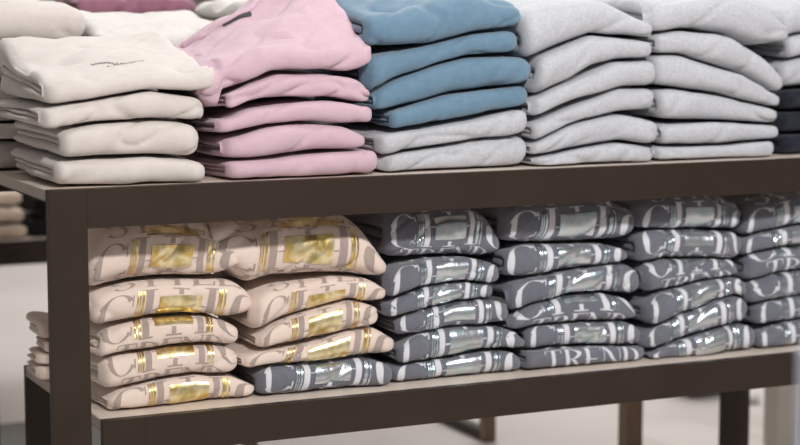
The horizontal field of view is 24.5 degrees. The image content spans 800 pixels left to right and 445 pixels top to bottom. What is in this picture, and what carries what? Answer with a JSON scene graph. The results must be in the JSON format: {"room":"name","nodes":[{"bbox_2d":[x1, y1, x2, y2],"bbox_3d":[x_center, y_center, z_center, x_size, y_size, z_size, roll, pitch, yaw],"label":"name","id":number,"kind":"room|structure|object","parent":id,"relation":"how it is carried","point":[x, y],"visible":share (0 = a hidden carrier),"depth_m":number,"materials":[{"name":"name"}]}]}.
{"room":"clothing store","nodes":[
{"label":"clothing store","id":0,"kind":"room"},
{"bbox_2d":[0,211,763,444],"bbox_3d":[-1.035,0.473,6.622,18.000,0.001,18.000,-3,7,-25],"label":"floor","id":1,"kind":"structure","parent":0,"point":[686,420],"depth_m":5.58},
{"bbox_2d":[0,232,46,265],"bbox_3d":[-1.764,0.317,5.580,1.810,0.550,0.710,-3,7,-25],"label":"display table","id":2,"kind":"object","parent":1,"relation":"on","point":[27,249],"visible":0.02,"depth_m":5.47,"materials":[{"name":"laminate"}]},
{"bbox_2d":[241,417,495,444],"bbox_3d":[-0.241,0.159,5.426,0.765,0.900,0.800,-3,7,-25],"label":"display table","id":3,"kind":"object","parent":1,"relation":"on","point":[485,431],"visible":0.14,"depth_m":5.29,"materials":[{"name":"laminate"}]},
{"bbox_3d":[-0.744,-0.303,4.997,0.355,0.115,0.316,-3,7,-25],"label":"sweatshirt","id":4,"kind":"object","parent":3,"relation":"on","visible":0},
{"bbox_3d":[-0.742,-0.383,4.981,0.347,0.075,0.321,-3,7,-25],"label":"sweatshirt","id":5,"kind":"object","parent":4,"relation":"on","visible":0},
{"bbox_3d":[-0.751,-0.451,4.975,0.349,0.079,0.309,-3,7,-25],"label":"sweatshirt","id":6,"kind":"object","parent":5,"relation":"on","visible":0},
{"bbox_3d":[-0.745,-0.519,4.966,0.357,0.080,0.313,-3,7,-25],"label":"sweatshirt","id":7,"kind":"object","parent":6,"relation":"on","visible":0},
{"bbox_2d":[55,0,196,12],"bbox_3d":[-0.742,-0.586,4.957,0.341,0.076,0.308,-3,7,-25],"label":"sweatshirt","id":8,"kind":"object","parent":7,"relation":"on","point":[93,6],"visible":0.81,"depth_m":4.83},
{"bbox_2d":[0,152,799,444],"bbox_3d":[0.288,0.287,4.324,2.450,0.900,0.780,-3,7,-25],"label":"display table","id":9,"kind":"object","parent":1,"relation":"on","point":[71,209],"visible":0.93,"depth_m":3.62,"materials":[{"name":"laminate"}]},
{"bbox_2d":[0,139,34,168],"bbox_3d":[-0.867,-0.157,3.957,0.359,0.064,0.333,-3,7,-25],"label":"sweatshirt","id":10,"kind":"object","parent":9,"relation":"on","point":[7,160],"visible":0.2,"depth_m":3.81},
{"bbox_2d":[0,120,20,138],"bbox_3d":[-0.871,-0.203,3.948,0.350,0.044,0.331,-3,7,-25],"label":"sweatshirt","id":11,"kind":"object","parent":10,"relation":"on","point":[8,130],"visible":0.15,"depth_m":3.80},
{"bbox_2d":[0,99,14,120],"bbox_3d":[-0.866,-0.245,3.945,0.343,0.049,0.326,-3,7,-25],"label":"sweatshirt","id":12,"kind":"object","parent":11,"relation":"on","point":[1,108],"visible":0.03,"depth_m":3.81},
{"bbox_2d":[0,78,17,98],"bbox_3d":[-0.876,-0.288,3.936,0.341,0.043,0.331,-3,7,-25],"label":"sweatshirt","id":13,"kind":"object","parent":12,"relation":"on","point":[3,95],"visible":0.02,"depth_m":3.79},
{"bbox_2d":[0,62,3,77],"bbox_3d":[-0.872,-0.331,3.931,0.334,0.047,0.328,-3,7,-25],"label":"sweatshirt","id":14,"kind":"object","parent":13,"relation":"on","point":[1,64],"visible":0.02,"depth_m":3.78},
{"bbox_3d":[-0.870,-0.369,3.927,0.340,0.032,0.323,-3,7,-25],"label":"sweatshirt","id":15,"kind":"object","parent":14,"relation":"on","visible":0},
{"bbox_2d":[0,0,84,39],"bbox_3d":[-0.873,-0.431,3.921,0.367,0.096,0.341,-3,7,-25],"label":"sweatshirt","id":16,"kind":"object","parent":15,"relation":"on","point":[18,18],"visible":0.91,"depth_m":3.81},
{"bbox_2d":[11,148,204,183],"bbox_3d":[-0.589,-0.118,3.663,0.305,0.055,0.397,-3,7,-25],"label":"sweatshirt","id":17,"kind":"object","parent":9,"relation":"on","point":[44,164],"visible":0.92,"depth_m":3.51,"materials":[{"name":"fabric"}]},
{"bbox_2d":[13,117,198,156],"bbox_3d":[-0.587,-0.174,3.660,0.286,0.077,0.402,-3,7,-25],"label":"sweatshirt","id":18,"kind":"object","parent":17,"relation":"on","point":[148,134],"visible":0.91,"depth_m":3.50,"materials":[{"name":"fabric"}]},
{"bbox_2d":[0,89,202,127],"bbox_3d":[-0.597,-0.234,3.648,0.343,0.066,0.406,-3,7,-25],"label":"sweatshirt","id":19,"kind":"object","parent":18,"relation":"on","point":[143,103],"visible":0.91,"depth_m":3.48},
{"bbox_2d":[0,31,213,102],"bbox_3d":[-0.588,-0.312,3.642,0.347,0.130,0.396,-3,7,-25],"label":"sweatshirt","id":20,"kind":"object","parent":19,"relation":"on","point":[72,68],"visible":1,"depth_m":3.56,"materials":[{"name":"beige"}]},
{"bbox_2d":[178,148,376,177],"bbox_3d":[-0.260,-0.132,3.805,0.333,0.051,0.358,-3,7,-25],"label":"sweatshirt","id":21,"kind":"object","parent":9,"relation":"on","point":[320,161],"visible":0.82,"depth_m":3.66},
{"bbox_2d":[195,121,364,156],"bbox_3d":[-0.272,-0.179,3.786,0.314,0.068,0.365,-3,7,-25],"label":"sweatshirt","id":22,"kind":"object","parent":21,"relation":"on","point":[270,138],"visible":0.93,"depth_m":3.64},
{"bbox_2d":[173,96,371,131],"bbox_3d":[-0.274,-0.226,3.785,0.340,0.062,0.358,-3,7,-25],"label":"sweatshirt","id":23,"kind":"object","parent":22,"relation":"on","point":[265,110],"visible":0.91,"depth_m":3.65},
{"bbox_2d":[209,70,368,107],"bbox_3d":[-0.266,-0.279,3.781,0.343,0.072,0.361,-3,7,-25],"label":"sweatshirt","id":24,"kind":"object","parent":23,"relation":"on","point":[273,83],"visible":0.84,"depth_m":3.64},
{"bbox_2d":[157,0,370,106],"bbox_3d":[-0.335,-0.371,3.715,0.496,0.272,0.316,-3,7,-25],"label":"sweatshirt","id":25,"kind":"object","parent":24,"relation":"on","point":[262,36],"visible":0.82,"depth_m":3.68,"materials":[{"name":"pink"}]},
{"bbox_2d":[359,135,525,170],"bbox_3d":[0.048,-0.163,3.976,0.375,0.073,0.363,-3,7,-25],"label":"sweatshirt","id":26,"kind":"object","parent":9,"relation":"on","point":[509,149],"visible":0.68,"depth_m":3.83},
{"bbox_2d":[325,108,526,153],"bbox_3d":[0.044,-0.208,3.966,0.372,0.086,0.369,-3,7,-25],"label":"sweatshirt","id":27,"kind":"object","parent":26,"relation":"on","point":[380,139],"visible":0.76,"depth_m":3.83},
{"bbox_2d":[368,84,526,127],"bbox_3d":[0.058,-0.261,3.967,0.354,0.087,0.364,-3,7,-25],"label":"sweatshirt","id":28,"kind":"object","parent":27,"relation":"on","point":[463,102],"visible":0.71,"depth_m":3.81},
{"bbox_2d":[314,53,530,108],"bbox_3d":[0.041,-0.309,3.956,0.377,0.111,0.358,-3,7,-25],"label":"sweatshirt","id":29,"kind":"object","parent":28,"relation":"on","point":[468,71],"visible":0.67,"depth_m":3.80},
{"bbox_2d":[308,29,516,90],"bbox_3d":[0.022,-0.354,3.942,0.378,0.128,0.357,-3,7,-25],"label":"sweatshirt","id":30,"kind":"object","parent":29,"relation":"on","point":[387,62],"visible":0.74,"depth_m":3.79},
{"bbox_2d":[335,0,520,44],"bbox_3d":[0.025,-0.460,3.925,0.390,0.156,0.363,-3,7,-25],"label":"sweatshirt","id":31,"kind":"object","parent":30,"relation":"on","point":[376,22],"visible":0.85,"depth_m":3.78,"materials":[{"name":"blue cotton fleece fabric"}]},
{"bbox_2d":[521,141,651,164],"bbox_3d":[0.352,-0.165,4.113,0.311,0.045,0.357,-3,7,-25],"label":"sweatshirt","id":32,"kind":"object","parent":9,"relation":"on","point":[603,151],"visible":0.61,"depth_m":3.96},
{"bbox_2d":[519,113,656,153],"bbox_3d":[0.349,-0.206,4.107,0.331,0.087,0.359,-3,7,-25],"label":"sweatshirt","id":33,"kind":"object","parent":32,"relation":"on","point":[607,126],"visible":0.58,"depth_m":3.96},
{"bbox_2d":[512,87,652,138],"bbox_3d":[0.350,-0.252,4.105,0.311,0.108,0.358,-3,7,-25],"label":"sweatshirt","id":34,"kind":"object","parent":33,"relation":"on","point":[617,98],"visible":0.59,"depth_m":3.95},
{"bbox_2d":[505,59,654,114],"bbox_3d":[0.351,-0.306,4.093,0.314,0.121,0.362,-3,7,-25],"label":"sweatshirt","id":35,"kind":"object","parent":34,"relation":"on","point":[598,77],"visible":0.5,"depth_m":3.94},
{"bbox_2d":[505,35,650,91],"bbox_3d":[0.347,-0.356,4.085,0.303,0.124,0.358,-3,7,-25],"label":"sweatshirt","id":36,"kind":"object","parent":35,"relation":"on","point":[554,64],"visible":0.7,"depth_m":3.92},
{"bbox_2d":[489,0,651,56],"bbox_3d":[0.336,-0.446,4.073,0.324,0.158,0.363,-3,7,-25],"label":"sweatshirt","id":37,"kind":"object","parent":36,"relation":"on","point":[543,24],"visible":0.75,"depth_m":3.91,"materials":[{"name":"fabric"}]},
{"bbox_2d":[608,140,773,158],"bbox_3d":[0.639,-0.176,4.254,0.322,0.035,0.357,-3,7,-25],"label":"sweatshirt","id":38,"kind":"object","parent":9,"relation":"on","point":[738,148],"visible":0.7,"depth_m":4.11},
{"bbox_2d":[630,116,777,142],"bbox_3d":[0.650,-0.218,4.253,0.351,0.049,0.361,-3,7,-25],"label":"sweatshirt","id":39,"kind":"object","parent":38,"relation":"on","point":[669,130],"visible":0.67,"depth_m":4.10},
{"bbox_2d":[609,86,776,121],"bbox_3d":[0.643,-0.277,4.247,0.348,0.083,0.359,-3,7,-25],"label":"sweatshirt","id":40,"kind":"object","parent":39,"relation":"on","point":[666,103],"visible":0.77,"depth_m":4.08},
{"bbox_2d":[610,54,778,104],"bbox_3d":[0.644,-0.332,4.237,0.348,0.120,0.361,-3,7,-25],"label":"sweatshirt","id":41,"kind":"object","parent":40,"relation":"on","point":[673,72],"visible":0.59,"depth_m":4.07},
{"bbox_2d":[612,31,781,90],"bbox_3d":[0.645,-0.374,4.229,0.352,0.143,0.361,-3,7,-25],"label":"sweatshirt","id":42,"kind":"object","parent":41,"relation":"on","point":[717,51],"visible":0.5,"depth_m":4.07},
{"bbox_2d":[594,0,787,44],"bbox_3d":[0.644,-0.478,4.221,0.384,0.141,0.358,-3,7,-25],"label":"sweatshirt","id":43,"kind":"object","parent":42,"relation":"on","point":[746,22],"visible":0.83,"depth_m":4.07,"materials":[{"name":"fabric"}]},
{"bbox_3d":[-0.568,-0.180,4.107,0.318,0.076,0.326,-3,7,-25],"label":"sweatshirt","id":44,"kind":"object","parent":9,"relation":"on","visible":0},
{"bbox_2d":[153,117,174,119],"bbox_3d":[-0.564,-0.241,4.103,0.324,0.061,0.328,-3,7,-25],"label":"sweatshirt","id":45,"kind":"object","parent":44,"relation":"on","point":[153,117],"visible":0.02,"depth_m":3.96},
{"bbox_3d":[-0.571,-0.293,4.094,0.323,0.051,0.335,-3,7,-25],"label":"sweatshirt","id":46,"kind":"object","parent":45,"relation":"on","visible":0},
{"bbox_3d":[-0.563,-0.340,4.094,0.335,0.050,0.322,-3,7,-25],"label":"sweatshirt","id":47,"kind":"object","parent":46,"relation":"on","visible":0},
{"bbox_2d":[79,10,212,46],"bbox_3d":[-0.553,-0.417,4.084,0.322,0.108,0.338,-3,7,-25],"label":"sweatshirt","id":48,"kind":"object","parent":47,"relation":"on","point":[177,26],"visible":0.27,"depth_m":4.03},
{"bbox_2d":[24,343,799,444],"bbox_3d":[0.179,0.523,4.243,1.952,0.449,0.620,-3,7,-25],"label":"display table","id":49,"kind":"object","parent":1,"relation":"on","point":[254,417],"visible":0.53,"depth_m":3.89,"materials":[{"name":"laminate"}]},
{"bbox_2d":[91,371,253,409],"bbox_3d":[-0.494,0.318,3.804,0.321,0.058,0.327,-3,7,-25],"label":"sweatshirt","id":50,"kind":"object","parent":49,"relation":"on","point":[187,386],"visible":0.56,"depth_m":3.67,"materials":[{"name":"beige fabric"}]},
{"bbox_2d":[90,341,236,386],"bbox_3d":[-0.518,0.269,3.794,0.292,0.080,0.331,-3,7,-25],"label":"sweatshirt","id":51,"kind":"object","parent":50,"relation":"on","point":[133,365],"visible":0.61,"depth_m":3.65,"materials":[{"name":"beige fabric"}]},
{"bbox_2d":[90,312,237,356],"bbox_3d":[-0.522,0.207,3.781,0.303,0.076,0.326,-3,7,-25],"label":"sweatshirt","id":52,"kind":"object","parent":51,"relation":"on","point":[153,329],"visible":0.67,"depth_m":3.64,"materials":[{"name":"beige fabric"}]},
{"bbox_2d":[89,273,250,323],"bbox_3d":[-0.512,0.138,3.780,0.352,0.087,0.330,-3,7,-25],"label":"sweatshirt","id":53,"kind":"object","parent":52,"relation":"on","point":[122,298],"visible":0.81,"depth_m":3.64,"materials":[{"name":"beige fabric"}]},
{"bbox_2d":[88,222,237,285],"bbox_3d":[-0.528,0.037,3.772,0.329,0.150,0.351,-3,7,-25],"label":"sweatshirt","id":54,"kind":"object","parent":53,"relation":"on","point":[114,253],"visible":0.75,"depth_m":3.62,"materials":[{"name":"beige fabric"}]},
{"bbox_2d":[127,225,214,274],"bbox_3d":[-0.451,0.054,3.635,0.180,0.100,0.027,-3,7,-25],"label":"print","id":55,"kind":"object","parent":54,"relation":"attached to","point":[151,249],"depth_m":3.63,"materials":[{"name":"gold metal"}]},
{"bbox_2d":[132,290,226,317],"bbox_3d":[-0.438,0.162,3.655,0.192,0.066,0.037,-3,7,-25],"label":"print","id":56,"kind":"object","parent":53,"relation":"attached to","point":[144,302],"depth_m":3.64,"materials":[{"name":"gold metal"}]},
{"bbox_2d":[130,314,212,339],"bbox_3d":[-0.456,0.204,3.666,0.170,0.038,0.060,-3,7,-25],"label":"print","id":57,"kind":"object","parent":52,"relation":"attached to","point":[149,326],"depth_m":3.64,"materials":[{"name":"gold metal"}]},
{"bbox_2d":[135,342,213,372],"bbox_3d":[-0.451,0.267,3.673,0.164,0.043,0.057,-3,7,-25],"label":"print","id":58,"kind":"object","parent":51,"relation":"attached to","point":[181,357],"depth_m":3.66,"materials":[{"name":"gold metal"}]},
{"bbox_2d":[145,378,229,406],"bbox_3d":[-0.427,0.336,3.683,0.178,0.048,0.037,-4,8,-29],"label":"print","id":59,"kind":"object","parent":50,"relation":"attached to","point":[158,391],"depth_m":3.67,"materials":[{"name":"gold metal"}]},
{"bbox_2d":[229,353,391,393],"bbox_3d":[-0.214,0.299,3.929,0.311,0.066,0.329,-3,7,-25],"label":"sweatshirt","id":60,"kind":"object","parent":49,"relation":"on","point":[360,369],"visible":0.56,"depth_m":3.79,"materials":[{"name":"dark grey cotton fabric"},{"name":"white print"},{"name":"silver foil print"}]},
{"bbox_2d":[218,326,393,366],"bbox_3d":[-0.224,0.239,3.918,0.350,0.066,0.331,-3,7,-25],"label":"sweatshirt","id":61,"kind":"object","parent":60,"relation":"on","point":[362,339],"visible":0.62,"depth_m":3.79,"materials":[{"name":"beige fabric"}]},
{"bbox_2d":[218,298,377,346],"bbox_3d":[-0.229,0.189,3.909,0.279,0.089,0.326,-3,7,-25],"label":"sweatshirt","id":62,"kind":"object","parent":61,"relation":"on","point":[344,313],"visible":0.51,"depth_m":3.78,"materials":[{"name":"beige fabric"}]},
{"bbox_2d":[213,271,384,327],"bbox_3d":[-0.225,0.146,3.909,0.305,0.100,0.324,-3,7,-25],"label":"sweatshirt","id":63,"kind":"object","parent":62,"relation":"on","point":[272,296],"visible":0.75,"depth_m":3.77,"materials":[{"name":"beige fabric"}]},
{"bbox_2d":[203,215,385,279],"bbox_3d":[-0.268,0.031,3.882,0.393,0.147,0.362,-3,7,-25],"label":"sweatshirt","id":64,"kind":"object","parent":63,"relation":"on","point":[262,247],"visible":0.75,"depth_m":3.74,"materials":[{"name":"beige fabric"}]},
{"bbox_2d":[257,217,358,272],"bbox_3d":[-0.190,0.045,3.752,0.216,0.111,0.043,-2,7,-20],"label":"print","id":65,"kind":"object","parent":64,"relation":"attached to","point":[300,244],"depth_m":3.75,"materials":[{"name":"gold metal"}]},
{"bbox_2d":[285,284,365,314],"bbox_3d":[-0.155,0.158,3.792,0.167,0.059,0.039,-3,7,-22],"label":"print","id":66,"kind":"object","parent":63,"relation":"attached to","point":[298,297],"depth_m":3.77,"materials":[{"name":"gold metal"}]},
{"bbox_2d":[290,301,359,341],"bbox_3d":[-0.155,0.204,3.779,0.155,0.076,0.028,-3,7,-25],"label":"print","id":67,"kind":"object","parent":62,"relation":"attached to","point":[330,317],"depth_m":3.78,"materials":[{"name":"gold metal"}]},
{"bbox_2d":[278,328,370,362],"bbox_3d":[-0.151,0.254,3.793,0.202,0.057,0.041,-4,8,-30],"label":"print","id":68,"kind":"object","parent":61,"relation":"attached to","point":[352,341],"depth_m":3.79,"materials":[{"name":"gold metal"}]},
{"bbox_2d":[293,357,370,390],"bbox_3d":[-0.142,0.315,3.802,0.174,0.056,0.032,-3,7,-25],"label":"print","id":69,"kind":"object","parent":60,"relation":"attached to","point":[340,371],"depth_m":3.80,"materials":[{"name":"silver metal"}]},
{"bbox_2d":[364,347,519,380],"bbox_3d":[0.057,0.292,4.072,0.326,0.048,0.320,-3,7,-25],"label":"sweatshirt","id":70,"kind":"object","parent":49,"relation":"on","point":[482,359],"visible":0.52,"depth_m":3.94,"materials":[{"name":"grey cotton fabric"},{"name":"white print"},{"name":"silver foil print"}]},
{"bbox_2d":[369,323,523,362],"bbox_3d":[0.071,0.242,4.064,0.331,0.071,0.324,-3,7,-25],"label":"sweatshirt","id":71,"kind":"object","parent":70,"relation":"on","point":[458,338],"visible":0.6,"depth_m":3.92,"materials":[{"name":"grey fabric"}]},
{"bbox_2d":[374,297,507,333],"bbox_3d":[0.053,0.187,4.058,0.277,0.067,0.330,-3,7,-25],"label":"sweatshirt","id":72,"kind":"object","parent":71,"relation":"on","point":[476,310],"visible":0.61,"depth_m":3.91,"materials":[{"name":"grey fabric"}]},
{"bbox_2d":[359,280,491,315],"bbox_3d":[0.025,0.146,4.040,0.270,0.065,0.328,-3,7,-25],"label":"sweatshirt","id":73,"kind":"object","parent":72,"relation":"on","point":[416,298],"visible":0.49,"depth_m":3.89,"materials":[{"name":"dark grey cotton fabric"},{"name":"white print"},{"name":"silver foil print"}]},
{"bbox_2d":[350,252,498,295],"bbox_3d":[0.030,0.099,4.029,0.286,0.078,0.331,-3,7,-25],"label":"sweatshirt","id":74,"kind":"object","parent":73,"relation":"on","point":[401,274],"visible":0.73,"depth_m":3.88,"materials":[{"name":"dark grey cotton fabric"},{"name":"white print"},{"name":"silver foil print"}]},
{"bbox_2d":[342,209,498,255],"bbox_3d":[0.031,0.009,4.029,0.279,0.114,0.334,-3,7,-25],"label":"sweatshirt","id":75,"kind":"object","parent":74,"relation":"on","point":[467,231],"visible":0.84,"depth_m":3.88,"materials":[{"name":"dark grey cotton fabric"},{"name":"white print"},{"name":"silver foil print"}]},
{"bbox_2d":[416,213,481,246],"bbox_3d":[0.104,0.016,3.893,0.156,0.070,0.024,-3,7,-25],"label":"print","id":76,"kind":"object","parent":75,"relation":"attached to","point":[432,229],"depth_m":3.88,"materials":[{"name":"silver metal"}]},
{"bbox_2d":[416,260,483,286],"bbox_3d":[0.105,0.107,3.900,0.160,0.057,0.032,-3,7,-25],"label":"print","id":77,"kind":"object","parent":74,"relation":"attached to","point":[427,271],"depth_m":3.88,"materials":[{"name":"silver metal"}]},
{"bbox_2d":[414,282,476,310],"bbox_3d":[0.099,0.157,3.910,0.153,0.051,0.030,-3,7,-25],"label":"print","id":78,"kind":"object","parent":73,"relation":"attached to","point":[431,294],"depth_m":3.90,"materials":[{"name":"silver metal"}]},
{"bbox_2d":[424,298,491,328],"bbox_3d":[0.122,0.195,3.931,0.157,0.053,0.042,-3,7,-25],"label":"print","id":79,"kind":"object","parent":72,"relation":"attached to","point":[475,310],"depth_m":3.92,"materials":[{"name":"silver metal"}]},
{"bbox_2d":[426,327,501,358],"bbox_3d":[0.140,0.256,3.939,0.178,0.061,0.025,-3,7,-25],"label":"print","id":80,"kind":"object","parent":71,"relation":"attached to","point":[441,341],"depth_m":3.93,"materials":[{"name":"silver metal"}]},
{"bbox_2d":[427,351,499,377],"bbox_3d":[0.132,0.306,3.950,0.178,0.045,0.025,-3,7,-25],"label":"print","id":81,"kind":"object","parent":70,"relation":"attached to","point":[468,361],"depth_m":3.95,"materials":[{"name":"silver metal"}]},
{"bbox_2d":[495,343,643,367],"bbox_3d":[0.347,0.277,4.204,0.327,0.049,0.327,-3,7,-25],"label":"sweatshirt","id":82,"kind":"object","parent":49,"relation":"on","point":[552,355],"visible":0.48,"depth_m":4.06,"materials":[{"name":"grey cotton fabric"},{"name":"white print"},{"name":"silver foil print"}]},
{"bbox_2d":[486,319,639,347],"bbox_3d":[0.346,0.233,4.197,0.303,0.060,0.325,-3,7,-25],"label":"sweatshirt","id":83,"kind":"object","parent":82,"relation":"on","point":[609,331],"visible":0.57,"depth_m":4.06,"materials":[{"name":"grey cotton fabric"},{"name":"white print"},{"name":"silver foil print"}]},
{"bbox_2d":[487,291,634,328],"bbox_3d":[0.324,0.179,4.179,0.328,0.069,0.324,-3,7,-25],"label":"sweatshirt","id":84,"kind":"object","parent":83,"relation":"on","point":[569,306],"visible":0.52,"depth_m":4.04,"materials":[{"name":"grey cotton fabric"},{"name":"white print"},{"name":"silver foil print"}]},
{"bbox_2d":[463,262,638,308],"bbox_3d":[0.328,0.126,4.183,0.343,0.092,0.333,-3,7,-25],"label":"sweatshirt","id":85,"kind":"object","parent":84,"relation":"on","point":[516,291],"visible":0.7,"depth_m":4.03,"materials":[{"name":"grey cotton fabric"},{"name":"white print"},{"name":"silver foil print"}]},
{"bbox_2d":[446,239,626,274],"bbox_3d":[0.305,0.062,4.156,0.323,0.075,0.322,-3,7,-25],"label":"sweatshirt","id":86,"kind":"object","parent":85,"relation":"on","point":[512,257],"visible":0.79,"depth_m":4.01,"materials":[{"name":"grey cotton fabric"},{"name":"white print"},{"name":"silver foil print"}]},
{"bbox_2d":[471,201,633,240],"bbox_3d":[0.307,-0.018,4.155,0.348,0.104,0.335,-3,7,-25],"label":"sweatshirt","id":87,"kind":"object","parent":86,"relation":"on","point":[569,221],"visible":0.75,"depth_m":4.00,"materials":[{"name":"grey cotton fabric"},{"name":"white print"},{"name":"silver foil print"}]},
{"bbox_2d":[535,208,616,238],"bbox_3d":[0.384,0.003,4.021,0.194,0.071,0.024,-3,7,-25],"label":"print","id":88,"kind":"object","parent":87,"relation":"attached to","point":[550,223],"depth_m":4.02,"materials":[{"name":"silver metal"}]},
{"bbox_2d":[534,244,609,273],"bbox_3d":[0.377,0.077,4.026,0.182,0.066,0.029,-3,7,-22],"label":"print","id":89,"kind":"object","parent":86,"relation":"attached to","point":[547,257],"depth_m":4.02,"materials":[{"name":"silver metal"}]},
{"bbox_2d":[547,265,619,298],"bbox_3d":[0.403,0.132,4.052,0.190,0.066,0.033,-3,7,-25],"label":"print","id":90,"kind":"object","parent":85,"relation":"attached to","point":[588,277],"depth_m":4.04,"materials":[{"name":"silver metal"}]},
{"bbox_2d":[541,292,618,314],"bbox_3d":[0.391,0.176,4.065,0.178,0.037,0.062,-3,7,-25],"label":"print","id":91,"kind":"object","parent":84,"relation":"attached to","point":[569,303],"depth_m":4.05,"materials":[{"name":"silver metal"}]},
{"bbox_2d":[556,321,623,344],"bbox_3d":[0.418,0.248,4.072,0.166,0.055,0.025,-3,7,-22],"label":"print","id":92,"kind":"object","parent":83,"relation":"attached to","point":[609,332],"depth_m":4.07,"materials":[{"name":"silver metal"}]},
{"bbox_2d":[633,322,754,357],"bbox_3d":[0.630,0.254,4.324,0.304,0.067,0.334,-3,7,-25],"label":"sweatshirt","id":93,"kind":"object","parent":49,"relation":"on","point":[732,335],"visible":0.45,"depth_m":4.19,"materials":[{"name":"grey cotton fleece fabric"},{"name":"white print"},{"name":"silver foil print"}]},
{"bbox_2d":[614,295,746,346],"bbox_3d":[0.612,0.209,4.314,0.295,0.104,0.330,-3,7,-25],"label":"sweatshirt","id":94,"kind":"object","parent":93,"relation":"on","point":[726,309],"visible":0.38,"depth_m":4.18,"materials":[{"name":"grey cotton fleece fabric"},{"name":"white print"},{"name":"silver foil print"}]},
{"bbox_2d":[594,276,745,323],"bbox_3d":[0.614,0.160,4.304,0.286,0.094,0.330,-3,7,-25],"label":"sweatshirt","id":95,"kind":"object","parent":94,"relation":"on","point":[661,304],"visible":0.54,"depth_m":4.16,"materials":[{"name":"grey cotton fabric"},{"name":"white print"},{"name":"silver foil print"}]},
{"bbox_2d":[616,256,736,289],"bbox_3d":[0.602,0.097,4.297,0.261,0.074,0.321,-3,7,-25],"label":"sweatshirt","id":96,"kind":"object","parent":95,"relation":"on","point":[663,271],"visible":0.66,"depth_m":4.15,"materials":[{"name":"grey cotton fabric"},{"name":"white print"},{"name":"silver foil print"}]},
{"bbox_2d":[581,226,740,260],"bbox_3d":[0.594,0.033,4.287,0.289,0.080,0.338,-3,7,-25],"label":"sweatshirt","id":97,"kind":"object","parent":96,"relation":"on","point":[641,243],"visible":0.66,"depth_m":4.14,"materials":[{"name":"grey cotton fabric"},{"name":"white print"},{"name":"silver foil print"}]},
{"bbox_2d":[609,196,739,227],"bbox_3d":[0.592,-0.041,4.280,0.297,0.089,0.330,-3,7,-25],"label":"sweatshirt","id":98,"kind":"object","parent":97,"relation":"on","point":[703,211],"visible":0.71,"depth_m":4.13,"materials":[{"name":"grey cotton fleece fabric"},{"name":"white print"},{"name":"silver foil print"}]},
{"bbox_2d":[666,203,727,227],"bbox_3d":[0.669,-0.015,4.152,0.161,0.065,0.027,-3,7,-25],"label":"print","id":99,"kind":"object","parent":98,"relation":"attached to","point":[677,214],"depth_m":4.14,"materials":[{"name":"silver metal"}]},
{"bbox_2d":[663,229,729,253],"bbox_3d":[0.668,0.044,4.159,0.159,0.062,0.041,-3,7,-24],"label":"print","id":100,"kind":"object","parent":97,"relation":"attached to","point":[675,241],"depth_m":4.15,"materials":[{"name":"silver metal"}]},
{"bbox_2d":[671,278,730,314],"bbox_3d":[0.687,0.170,4.173,0.160,0.075,0.027,-3,7,-27],"label":"print","id":101,"kind":"object","parent":95,"relation":"attached to","point":[695,294],"depth_m":4.16,"materials":[{"name":"silver metal"}]},
{"bbox_2d":[670,299,733,338],"bbox_3d":[0.689,0.222,4.183,0.164,0.086,0.024,-3,7,-24],"label":"print","id":102,"kind":"object","parent":94,"relation":"attached to","point":[715,312],"depth_m":4.18,"materials":[{"name":"silver metal"}]},
{"bbox_2d":[676,324,739,356],"bbox_3d":[0.704,0.270,4.199,0.168,0.064,0.042,-3,7,-25],"label":"print","id":103,"kind":"object","parent":93,"relation":"attached to","point":[715,339],"depth_m":4.19,"materials":[{"name":"silver metal"}]},
{"bbox_2d":[731,317,799,346],"bbox_3d":[0.892,0.237,4.466,0.294,0.066,0.341,-3,7,-25],"label":"sweatshirt","id":104,"kind":"object","parent":49,"relation":"on","point":[783,331],"visible":0.36,"depth_m":4.29,"materials":[{"name":"grey cotton fleece fabric"},{"name":"white print"},{"name":"silver foil print"}]},
{"bbox_2d":[742,293,799,322],"bbox_3d":[0.890,0.183,4.457,0.300,0.062,0.321,-3,7,-25],"label":"sweatshirt","id":105,"kind":"object","parent":104,"relation":"on","point":[784,307],"visible":0.31,"depth_m":4.28,"materials":[{"name":"grey fabric"}]},
{"bbox_2d":[725,268,799,301],"bbox_3d":[0.881,0.128,4.445,0.342,0.072,0.340,-3,7,-25],"label":"sweatshirt","id":106,"kind":"object","parent":105,"relation":"on","point":[781,283],"visible":0.41,"depth_m":4.27,"materials":[{"name":"grey fabric"}]},
{"bbox_2d":[710,244,799,278],"bbox_3d":[0.878,0.072,4.441,0.325,0.077,0.330,-3,7,-25],"label":"sweatshirt","id":107,"kind":"object","parent":106,"relation":"on","point":[757,263],"visible":0.4,"depth_m":4.26,"materials":[{"name":"grey cotton fleece fabric"},{"name":"white print"},{"name":"silver foil print"}]},
{"bbox_2d":[703,223,799,253],"bbox_3d":[0.871,0.017,4.425,0.346,0.066,0.326,-3,7,-25],"label":"sweatshirt","id":108,"kind":"object","parent":107,"relation":"on","point":[789,233],"visible":0.41,"depth_m":4.25,"materials":[{"name":"grey cotton fleece fabric"},{"name":"white print"},{"name":"silver foil print"}]},
{"bbox_2d":[715,191,799,233],"bbox_3d":[0.873,-0.043,4.422,0.338,0.097,0.333,-3,7,-25],"label":"sweatshirt","id":109,"kind":"object","parent":108,"relation":"on","point":[761,211],"visible":0.56,"depth_m":4.25,"materials":[{"name":"grey cotton fleece fabric"},{"name":"white print"},{"name":"silver foil print"}]},
{"bbox_2d":[618,401,642,444],"bbox_3d":[0.562,0.126,5.144,0.140,1.030,0.450,-3,7,-25],"label":"table leg","id":110,"kind":"object","parent":1,"relation":"on","point":[630,414],"visible":0.02,"depth_m":5.03,"materials":[{"name":"wood"}]},
{"bbox_2d":[763,385,794,444],"bbox_3d":[1.078,0.208,5.177,0.072,0.860,0.070,-3,7,-25],"label":"post","id":111,"kind":"object","parent":1,"relation":"on","point":[778,428],"visible":0.28,"depth_m":5.19,"materials":[{"name":"beige paint"}]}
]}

